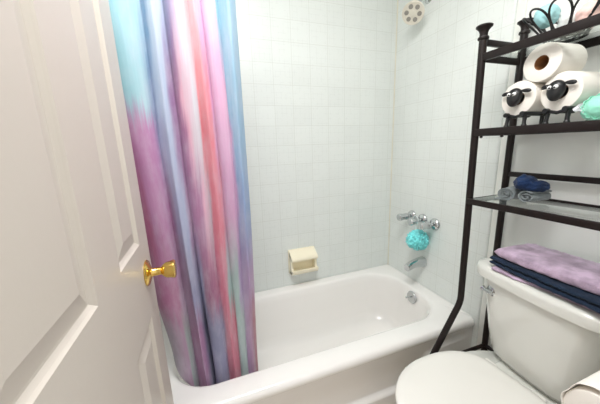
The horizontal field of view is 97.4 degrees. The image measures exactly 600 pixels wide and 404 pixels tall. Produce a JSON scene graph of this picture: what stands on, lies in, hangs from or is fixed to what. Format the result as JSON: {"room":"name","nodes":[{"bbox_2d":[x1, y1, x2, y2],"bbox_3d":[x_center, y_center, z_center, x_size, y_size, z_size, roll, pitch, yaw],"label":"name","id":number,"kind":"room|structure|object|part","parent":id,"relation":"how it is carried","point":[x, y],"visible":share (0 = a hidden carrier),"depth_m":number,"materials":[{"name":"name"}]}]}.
{"room":"bathroom","nodes":[
{"label":"bathroom","id":0,"kind":"room"},
{"bbox_2d":[158,0,396,312],"bbox_3d":[-0.108,-0.275,1.561,1.720,2.400,0.100,-6,13,-19],"label":"wall","id":1,"kind":"structure","parent":0,"point":[317,76],"depth_m":1.56,"materials":[{"name":"tile"}]},
{"bbox_2d":[288,246,318,275],"bbox_3d":[0.021,0.371,1.640,0.176,0.156,0.081,-6,13,-19],"label":"soap dish","id":2,"kind":"object","parent":1,"relation":"attached to","point":[303,260],"visible":1,"depth_m":1.63,"materials":[{"name":"beige ceramic"}]},
{"bbox_2d":[291,266,318,275],"bbox_3d":[0.024,0.424,1.647,0.168,0.040,0.074,-6,13,-19],"label":"tray","id":3,"kind":"object","parent":2,"relation":"on","point":[295,270],"depth_m":1.63,"materials":[{"name":"beige ceramic"}]},
{"bbox_2d":[387,0,397,263],"bbox_3d":[0.607,-0.529,1.715,0.008,2.016,0.007,-6,13,-19],"label":"trim","id":4,"kind":"structure","parent":1,"relation":"attached to","point":[397,0],"depth_m":1.72,"materials":[{"name":"white tile"}]},
{"bbox_2d":[477,0,599,350],"bbox_3d":[0.919,-0.213,1.100,0.100,2.400,1.470,-6,13,-19],"label":"wall","id":5,"kind":"structure","parent":0,"point":[573,153],"depth_m":0.94,"materials":[{"name":"white paint"}]},
{"bbox_2d":[388,0,517,347],"bbox_3d":[0.736,-0.280,1.443,0.008,2.400,0.685,-6,13,-19],"label":"wall tile","id":6,"kind":"structure","parent":5,"relation":"attached to","point":[436,56],"depth_m":1.37,"materials":[{"name":"white tile"}]},
{"bbox_2d":[397,210,415,220],"bbox_3d":[0.653,0.090,1.629,0.104,0.067,0.067,-6,13,-19],"label":"handle","id":7,"kind":"object","parent":6,"relation":"attached to","point":[411,213],"visible":0.88,"depth_m":1.62,"materials":[{"name":"silver metal"}]},
{"bbox_2d":[404,256,426,270],"bbox_3d":[0.688,0.370,1.578,0.126,0.067,0.060,-6,13,-19],"label":"tub spout","id":8,"kind":"object","parent":6,"relation":"attached to","point":[421,261],"visible":1,"depth_m":1.56,"materials":[{"name":"silver metal"}]},
{"bbox_2d":[402,0,430,24],"bbox_3d":[0.608,-1.009,1.359,0.147,0.156,0.102,-6,13,-19],"label":"shower fixture","id":9,"kind":"object","parent":6,"relation":"attached to","point":[413,12],"visible":1,"depth_m":1.35,"materials":[{"name":"beige plastic"}]},
{"bbox_2d":[407,214,427,225],"bbox_3d":[0.683,0.109,1.548,0.103,0.067,0.067,-6,13,-19],"label":"handle","id":10,"kind":"object","parent":6,"relation":"attached to","point":[421,218],"visible":0.91,"depth_m":1.53,"materials":[{"name":"silver metal"}]},
{"bbox_2d":[405,216,428,250],"bbox_3d":[0.680,0.185,1.523,0.127,0.199,0.121,3,13,21],"label":"bath pouf","id":11,"kind":"object","parent":10,"relation":"hanging from","point":[417,239],"visible":0.98,"depth_m":1.50,"materials":[{"name":"teal plastic"}]},
{"bbox_2d":[418,218,439,229],"bbox_3d":[0.713,0.130,1.468,0.104,0.067,0.067,-6,13,-19],"label":"handle","id":12,"kind":"object","parent":6,"relation":"attached to","point":[434,223],"visible":1,"depth_m":1.46,"materials":[{"name":"silver metal"}]},
{"bbox_2d":[476,0,527,350],"bbox_3d":[0.859,-0.213,1.109,0.006,2.400,0.032,-6,13,-19],"label":"trim","id":13,"kind":"structure","parent":5,"relation":"attached to","point":[522,4],"depth_m":1.13,"materials":[{"name":"white paint"}]},
{"bbox_3d":[0.217,1.246,0.357,3.200,0.100,3.100,-6,13,-19],"label":"floor","id":14,"kind":"structure","parent":0,"visible":0},
{"bbox_2d":[159,265,473,403],"bbox_3d":[0.054,0.781,1.409,1.508,0.386,0.674,-6,13,-19],"label":"bathtub","id":15,"kind":"object","parent":14,"relation":"on","point":[347,338],"visible":0.66,"depth_m":1.31,"materials":[{"name":"white ceramic"}]},
{"bbox_3d":[0.673,0.575,1.590,0.014,0.074,0.074,-6,13,-19],"label":"overflow plate","id":16,"kind":"part","parent":15,"relation":"part of","materials":[{"name":"silver metal"}]},
{"bbox_2d":[395,258,599,403],"bbox_3d":[0.648,0.667,0.888,0.697,0.785,0.437,-6,13,-19],"label":"toilet","id":17,"kind":"object","parent":14,"relation":"on","point":[544,343],"visible":0.91,"depth_m":0.87,"materials":[{"name":"white ceramic"}]},
{"bbox_3d":[0.534,0.640,0.840,0.457,0.020,0.395,-6,13,-19],"label":"seat lid","id":18,"kind":"part","parent":17,"relation":"part of","materials":[{"name":"white plastic"}]},
{"bbox_3d":[0.645,0.853,0.928,0.634,0.404,0.361,-6,13,-19],"label":"bowl","id":19,"kind":"part","parent":17,"relation":"part of","materials":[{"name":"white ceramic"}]},
{"bbox_3d":[0.705,0.331,0.995,0.020,0.021,0.040,-5,12,-13],"label":"handle","id":20,"kind":"part","parent":17,"relation":"part of","materials":[{"name":"silver metal"}]},
{"bbox_3d":[0.717,0.335,0.988,0.024,0.042,0.042,-5,12,-13],"label":"flush lever","id":21,"kind":"part","parent":17,"relation":"part of","materials":[{"name":"silver metal"}]},
{"bbox_3d":[0.832,0.285,0.883,0.237,0.049,0.424,-5,12,-13],"label":"tank lid","id":22,"kind":"part","parent":17,"relation":"part of","materials":[{"name":"white ceramic"}]},
{"bbox_3d":[0.844,0.464,0.922,0.211,0.322,0.378,-5,12,-13],"label":"tank","id":23,"kind":"part","parent":17,"relation":"part of","materials":[{"name":"white ceramic"}]},
{"bbox_2d":[491,265,598,313],"bbox_3d":[0.833,0.260,0.845,0.191,0.015,0.330,-6,13,-19],"label":"folded towel","id":24,"kind":"object","parent":17,"relation":"on","point":[496,268],"visible":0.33,"depth_m":0.88,"materials":[{"name":"purple fabric"}]},
{"bbox_2d":[489,255,599,313],"bbox_3d":[0.840,0.241,0.822,0.212,0.035,0.386,-5,12,-12],"label":"folded towel","id":25,"kind":"object","parent":24,"relation":"on","point":[590,300],"visible":0.57,"depth_m":0.79,"materials":[{"name":"blue fabric"}]},
{"bbox_2d":[494,243,599,294],"bbox_3d":[0.841,0.204,0.832,0.190,0.040,0.347,-6,13,-19],"label":"folded towel","id":26,"kind":"object","parent":25,"relation":"on","point":[584,274],"visible":1,"depth_m":0.82,"materials":[{"name":"purple fabric"}]},
{"bbox_2d":[430,13,599,353],"bbox_3d":[0.757,0.227,0.802,0.472,1.674,0.631,-6,13,-19],"label":"storage rack","id":27,"kind":"object","parent":14,"relation":"on","point":[493,56],"visible":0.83,"depth_m":0.94,"materials":[{"name":"brown metal"}]},
{"bbox_3d":[0.565,0.223,1.046,0.270,1.592,0.025,-6,13,-19],"label":"post","id":28,"kind":"part","parent":27,"relation":"part of","materials":[{"name":"brown metal"}]},
{"bbox_3d":[0.753,-0.014,1.068,0.207,0.020,0.010,-6,13,-19],"label":"rail","id":29,"kind":"part","parent":27,"relation":"part of","materials":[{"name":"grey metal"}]},
{"bbox_3d":[0.736,-0.516,0.961,0.207,0.023,0.010,-6,13,-19],"label":"rail","id":30,"kind":"part","parent":27,"relation":"part of","materials":[{"name":"brown metal"}]},
{"bbox_3d":[0.734,-0.566,0.951,0.207,0.020,0.012,-6,13,-19],"label":"rail","id":31,"kind":"part","parent":27,"relation":"part of","materials":[{"name":"brown metal"}]},
{"bbox_3d":[0.858,0.173,1.143,0.025,1.630,0.025,-6,13,-19],"label":"post","id":32,"kind":"part","parent":27,"relation":"part of","materials":[{"name":"brown metal"}]},
{"bbox_2d":[494,186,521,199],"bbox_3d":[0.803,-0.037,1.001,0.119,0.046,0.062,-9,14,-29],"label":"washcloth","id":33,"kind":"object","parent":27,"relation":"on","point":[508,193],"visible":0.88,"depth_m":0.97,"materials":[{"name":"grey fabric"}]},
{"bbox_2d":[502,88,544,126],"bbox_3d":[0.751,-0.316,0.887,0.137,0.122,0.091,-6,13,-19],"label":"toilet roll holder","id":34,"kind":"object","parent":27,"relation":"on","point":[514,96],"visible":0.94,"depth_m":0.86,"materials":[{"name":"black plastic"}]},
{"bbox_3d":[0.716,-0.280,0.910,0.016,0.037,0.012,1,12,16],"label":"leg","id":35,"kind":"part","parent":34,"relation":"part of","materials":[{"name":"black plastic"}]},
{"bbox_2d":[502,81,545,114],"bbox_3d":[0.767,-0.346,0.883,0.100,0.108,0.108,-5,12,-16],"label":"toilet roll","id":36,"kind":"object","parent":34,"relation":"on","point":[532,99],"visible":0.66,"depth_m":0.85,"materials":[{"name":"white paper"}]},
{"bbox_2d":[523,42,587,82],"bbox_3d":[0.778,-0.425,0.808,0.100,0.108,0.108,-5,12,-13],"label":"toilet roll","id":37,"kind":"object","parent":36,"relation":"on","point":[549,59],"visible":0.88,"depth_m":0.77,"materials":[{"name":"white paper"}]},
{"bbox_3d":[0.731,-0.270,0.859,0.015,0.037,0.013,-6,13,-19],"label":"leg","id":38,"kind":"part","parent":34,"relation":"part of","materials":[{"name":"black plastic"}]},
{"bbox_3d":[0.809,-0.277,0.882,0.015,0.037,0.013,-6,13,-19],"label":"leg","id":39,"kind":"part","parent":34,"relation":"part of","materials":[{"name":"black plastic"}]},
{"bbox_3d":[0.754,0.049,0.766,0.012,0.022,0.580,-6,13,-19],"label":"rail","id":40,"kind":"part","parent":27,"relation":"part of","materials":[{"name":"brown metal"}]},
{"bbox_2d":[518,190,551,201],"bbox_3d":[0.826,-0.023,0.928,0.100,0.040,0.047,-5,12,-15],"label":"washcloth","id":41,"kind":"object","parent":27,"relation":"on","point":[524,196],"visible":0.98,"depth_m":0.91,"materials":[{"name":"grey fabric"}]},
{"bbox_2d":[513,174,549,191],"bbox_3d":[0.805,-0.067,0.922,0.093,0.061,0.093,-6,13,-19],"label":"washcloth","id":42,"kind":"object","parent":41,"relation":"on","point":[524,182],"visible":1,"depth_m":0.90,"materials":[{"name":"blue fabric"}]},
{"bbox_3d":[0.745,-0.204,0.713,0.012,0.026,0.580,-6,13,-19],"label":"rail","id":43,"kind":"part","parent":27,"relation":"part of","materials":[{"name":"brown metal"}]},
{"bbox_3d":[0.737,-0.454,0.660,0.012,0.025,0.580,-6,13,-19],"label":"rail","id":44,"kind":"part","parent":27,"relation":"part of","materials":[{"name":"brown metal"}]},
{"bbox_2d":[487,195,599,210],"bbox_3d":[0.851,0.033,0.798,0.194,0.006,0.569,-6,13,-19],"label":"glass shelf","id":45,"kind":"object","parent":27,"relation":"attached to","point":[490,205],"depth_m":0.90,"materials":[{"name":"clear glass"}]},
{"bbox_2d":[507,36,599,59],"bbox_3d":[0.834,-0.471,0.692,0.194,0.006,0.569,-6,13,-19],"label":"glass shelf","id":46,"kind":"object","parent":27,"relation":"attached to","point":[534,39],"depth_m":0.81,"materials":[{"name":"clear glass"}]},
{"bbox_3d":[0.940,-0.225,0.780,0.012,0.026,0.580,-6,13,-19],"label":"rail","id":47,"kind":"part","parent":27,"relation":"part of","materials":[{"name":"brown metal"}]},
{"bbox_2d":[522,0,599,43],"bbox_3d":[0.812,-0.542,0.800,0.217,0.089,0.221,-6,13,-19],"label":"wire basket","id":48,"kind":"object","parent":27,"relation":"on","point":[585,33],"visible":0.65,"depth_m":0.79,"materials":[{"name":"black metal"}]},
{"bbox_2d":[533,3,560,28],"bbox_3d":[0.783,-0.590,0.837,0.067,0.068,0.065,-6,13,-19],"label":"bath pouf","id":49,"kind":"object","parent":48,"relation":"in","point":[540,19],"visible":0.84,"depth_m":0.82,"materials":[{"name":"teal"}]},
{"bbox_2d":[557,5,581,27],"bbox_3d":[0.839,-0.562,0.810,0.070,0.072,0.070,-6,13,-19],"label":"bath pouf","id":50,"kind":"object","parent":48,"relation":"in","point":[563,19],"visible":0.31,"depth_m":0.80,"materials":[{"name":"white"}]},
{"bbox_2d":[575,0,599,28],"bbox_3d":[0.832,-0.534,0.752,0.071,0.072,0.072,-6,13,-19],"label":"bath pouf","id":51,"kind":"object","parent":48,"relation":"in","point":[586,9],"visible":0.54,"depth_m":0.74,"materials":[{"name":"pink"}]},
{"bbox_3d":[0.931,-0.475,0.727,0.012,0.025,0.580,-6,13,-19],"label":"rail","id":52,"kind":"part","parent":27,"relation":"part of","materials":[{"name":"brown metal"}]},
{"bbox_2d":[541,79,587,123],"bbox_3d":[0.790,-0.296,0.783,0.139,0.122,0.094,-6,13,-19],"label":"toilet roll holder","id":53,"kind":"object","parent":27,"relation":"on","point":[556,89],"visible":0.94,"depth_m":0.76,"materials":[{"name":"black plastic"}]},
{"bbox_3d":[0.756,-0.260,0.807,0.016,0.037,0.012,2,13,19],"label":"leg","id":54,"kind":"part","parent":53,"relation":"part of","materials":[{"name":"black plastic"}]},
{"bbox_3d":[0.767,-0.249,0.755,0.015,0.037,0.013,-6,13,-19],"label":"leg","id":55,"kind":"part","parent":53,"relation":"part of","materials":[{"name":"black plastic"}]},
{"bbox_2d":[541,71,599,110],"bbox_3d":[0.806,-0.325,0.776,0.100,0.108,0.108,-4,12,-11],"label":"toilet roll","id":56,"kind":"object","parent":53,"relation":"on","point":[587,85],"visible":0.77,"depth_m":0.74,"materials":[{"name":"white paper"}]},
{"bbox_3d":[0.949,0.016,0.831,0.008,0.008,0.580,-6,13,-19],"label":"rail","id":57,"kind":"part","parent":27,"relation":"part of","materials":[{"name":"brown metal"}]},
{"bbox_2d":[572,93,599,119],"bbox_3d":[0.796,-0.253,0.706,0.074,0.072,0.075,-6,13,-19],"label":"bath pouf","id":58,"kind":"object","parent":27,"relation":"on","point":[589,109],"visible":0.95,"depth_m":0.70,"materials":[{"name":"green plastic"}]},
{"bbox_3d":[0.390,-0.006,0.204,1.520,2.400,0.100,-6,13,-19],"label":"wall","id":59,"kind":"structure","parent":0,"visible":0},
{"bbox_2d":[0,0,176,403],"bbox_3d":[-0.287,0.157,0.411,0.105,2.018,0.682,-6,13,-19],"label":"door","id":60,"kind":"structure","parent":59,"relation":"in","point":[80,323],"depth_m":0.34,"materials":[{"name":"beige paint"}]},
{"bbox_3d":[-0.274,-0.134,0.219,0.007,0.603,0.197,-6,13,-19],"label":"raised panel","id":61,"kind":"part","parent":60,"relation":"part of","materials":[{"name":"beige paint"}]},
{"bbox_3d":[-0.377,-0.190,0.500,0.007,0.603,0.130,-6,13,-19],"label":"raised panel","id":62,"kind":"part","parent":60,"relation":"part of","materials":[{"name":"beige paint"}]},
{"bbox_3d":[-0.349,0.600,0.667,0.007,0.568,0.130,-6,13,-19],"label":"raised panel","id":63,"kind":"part","parent":60,"relation":"part of","materials":[{"name":"beige paint"}]},
{"bbox_3d":[-0.349,0.178,0.693,0.043,0.048,0.048,-6,13,-19],"label":"knob","id":64,"kind":"part","parent":60,"relation":"part of","materials":[{"name":"gold metal"}]},
{"bbox_3d":[0.604,0.404,0.465,0.180,0.044,0.087,-6,13,-19],"label":"paper holder","id":65,"kind":"object","parent":59,"relation":"attached to","visible":0},
{"bbox_2d":[561,370,599,403],"bbox_3d":[0.591,0.392,0.497,0.102,0.114,0.108,-6,13,-19],"label":"toilet roll","id":66,"kind":"object","parent":65,"relation":"on","point":[587,390],"visible":1,"depth_m":0.50,"materials":[{"name":"white paper"}]},
{"bbox_3d":[-0.604,-0.049,0.573,0.100,2.400,1.470,-6,13,-19],"label":"wall","id":67,"kind":"structure","parent":0,"visible":0},
{"bbox_3d":[0.089,-0.918,0.774,1.512,0.025,0.025,-6,13,-19],"label":"curtain rod","id":68,"kind":"object","parent":67,"relation":"attached to","visible":0},
{"bbox_2d":[108,0,257,386],"bbox_3d":[-0.355,-0.051,0.874,0.376,1.740,0.206,-6,13,-19],"label":"shower curtain","id":69,"kind":"object","parent":68,"relation":"hanging from","point":[179,61],"visible":0.87,"depth_m":0.85,"materials":[{"name":"fabric"}]}
]}

